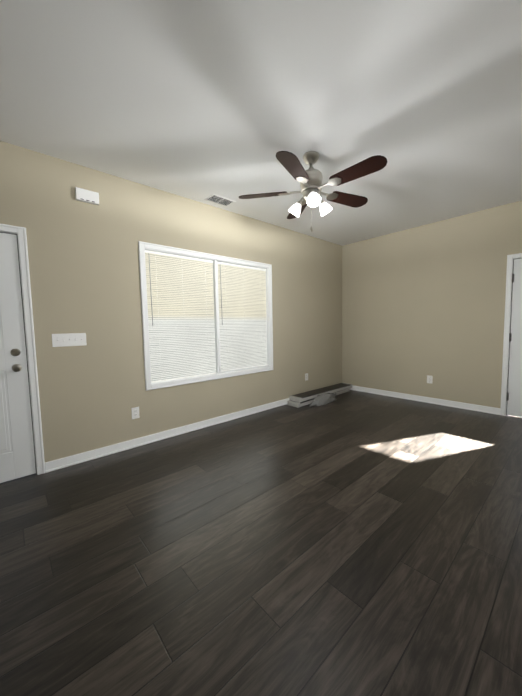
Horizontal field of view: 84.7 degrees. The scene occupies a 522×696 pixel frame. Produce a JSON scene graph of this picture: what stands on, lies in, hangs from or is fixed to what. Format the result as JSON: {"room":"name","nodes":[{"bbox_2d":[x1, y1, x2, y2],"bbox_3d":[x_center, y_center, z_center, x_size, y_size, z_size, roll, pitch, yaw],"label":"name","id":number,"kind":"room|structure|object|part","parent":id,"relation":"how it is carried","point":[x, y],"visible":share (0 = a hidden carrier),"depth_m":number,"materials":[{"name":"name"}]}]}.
{"room":"empty living room","nodes":[
{"label":"empty living room","id":0,"kind":"room"},
{"bbox_2d":[0,141,341,462],"bbox_3d":[-0.937,-0.359,3.416,6.900,2.753,0.150,-5,6,-42],"label":"wall","id":1,"kind":"structure","parent":0,"point":[83,259],"depth_m":2.90,"materials":[{"name":"paint"}]},
{"bbox_2d":[0,233,35,482],"bbox_3d":[-2.313,0.113,2.112,0.912,2.025,0.113,-5,6,-42],"label":"entry door","id":2,"kind":"structure","parent":1,"relation":"in","point":[17,457],"depth_m":2.37,"materials":[{"name":"white"}]},
{"bbox_2d":[0,224,44,474],"bbox_3d":[-2.357,0.084,2.157,1.036,2.098,0.173,-5,6,-42],"label":"door frame","id":3,"kind":"structure","parent":1,"relation":"attached to","point":[20,234],"depth_m":2.41,"materials":[{"name":"white wood"}]},
{"bbox_2d":[52,333,86,346],"bbox_3d":[-1.739,-0.074,2.600,0.260,0.115,0.021,-5,6,-42],"label":"switch plate","id":4,"kind":"object","parent":1,"relation":"attached to","point":[69,339],"visible":1,"depth_m":2.59,"materials":[{"name":"white plastic"}]},
{"bbox_2d":[75,187,98,204],"bbox_3d":[-1.599,-1.396,2.638,0.185,0.105,0.036,-5,6,-42],"label":"door chime","id":5,"kind":"object","parent":1,"relation":"attached to","point":[86,196],"visible":0.98,"depth_m":2.62,"materials":[{"name":"white plastic"}]},
{"bbox_2d":[131,407,139,418],"bbox_3d":[-1.325,0.686,3.023,0.078,0.122,0.008,-5,6,-42],"label":"electrical outlet","id":6,"kind":"object","parent":1,"relation":"attached to","point":[135,412],"visible":1,"depth_m":3.02,"materials":[{"name":"white plastic"}]},
{"bbox_2d":[45,398,288,472],"bbox_3d":[-0.146,0.902,4.080,4.705,0.088,0.025,-5,6,-42],"label":"baseboard","id":7,"kind":"structure","parent":1,"relation":"attached to","point":[57,464],"depth_m":3.12,"materials":[{"name":"white wood"}]},
{"bbox_2d":[138,241,272,390],"bbox_3d":[-0.592,-0.389,3.708,1.906,1.570,0.172,-5,6,-42],"label":"window unit","id":8,"kind":"structure","parent":1,"relation":"in","point":[206,316],"depth_m":3.54,"materials":[{"name":"white plastic"}]},
{"bbox_2d":[0,390,521,695],"bbox_3d":[0.606,1.152,1.829,6.900,0.100,4.700,-5,6,-42],"label":"floor","id":9,"kind":"structure","parent":0,"point":[353,543],"depth_m":1.53,"materials":[{"name":"brown wood"}]},
{"bbox_2d":[288,383,351,407],"bbox_3d":[1.117,0.778,4.878,1.538,0.163,0.446,-5,6,-42],"label":"cartons","id":10,"kind":"object","parent":9,"relation":"on","point":[320,396],"visible":1,"depth_m":4.60,"materials":[{"name":"grey"}]},
{"bbox_2d":[0,0,521,245],"bbox_3d":[0.550,-1.682,1.614,6.900,0.100,4.700,-5,6,-42],"label":"ceiling","id":11,"kind":"structure","parent":0,"point":[199,100],"depth_m":1.88,"materials":[{"name":"white paint"}]},
{"bbox_2d":[204,194,235,206],"bbox_3d":[-0.482,-1.740,3.387,0.320,0.012,0.190,-5,6,-42],"label":"ceiling vent","id":12,"kind":"object","parent":11,"relation":"in","point":[219,200],"visible":1,"depth_m":3.38,"materials":[{"name":"white plastic"}]},
{"bbox_2d":[239,151,386,231],"bbox_3d":[0.487,-1.369,2.529,1.269,0.660,1.233,-5,6,-42],"label":"fan","id":13,"kind":"object","parent":11,"relation":"hanging from","point":[310,179],"visible":1,"depth_m":2.45,"materials":[{"name":"brown wood"}]},
{"bbox_3d":[0.446,-1.501,2.549,0.204,0.398,0.204,-5,6,-42],"label":"motor","id":14,"kind":"part","parent":13,"relation":"part of","materials":[{"name":"silver metal"}]},
{"bbox_2d":[342,200,521,407],"bbox_3d":[3.145,-0.477,3.904,0.150,2.753,4.550,-5,6,-42],"label":"wall","id":15,"kind":"structure","parent":0,"point":[420,304],"depth_m":4.36,"materials":[{"name":"paint"}]},
{"bbox_2d":[350,385,499,414],"bbox_3d":[2.406,0.802,4.728,0.025,0.088,2.399,-5,6,-42],"label":"baseboard","id":16,"kind":"structure","parent":15,"relation":"attached to","point":[479,408],"depth_m":4.44,"materials":[{"name":"white wood"}]},
{"bbox_2d":[427,375,432,383],"bbox_3d":[2.628,0.491,4.461,0.008,0.122,0.078,-5,6,-42],"label":"electrical outlet","id":17,"kind":"object","parent":15,"relation":"attached to","point":[429,379],"visible":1,"depth_m":4.46,"materials":[{"name":"white plastic"}]},
{"bbox_2d":[500,253,521,415],"bbox_3d":[3.554,-0.133,3.461,0.173,2.098,0.936,-5,6,-42],"label":"door frame","id":18,"kind":"structure","parent":15,"relation":"attached to","point":[507,328],"depth_m":3.73,"materials":[{"name":"white wood"}]},
{"bbox_2d":[506,258,521,416],"bbox_3d":[3.506,-0.102,3.427,0.121,2.025,0.820,-5,6,-42],"label":"door","id":19,"kind":"structure","parent":15,"relation":"in","point":[514,400],"depth_m":3.69,"materials":[{"name":"white paint"}]}
]}

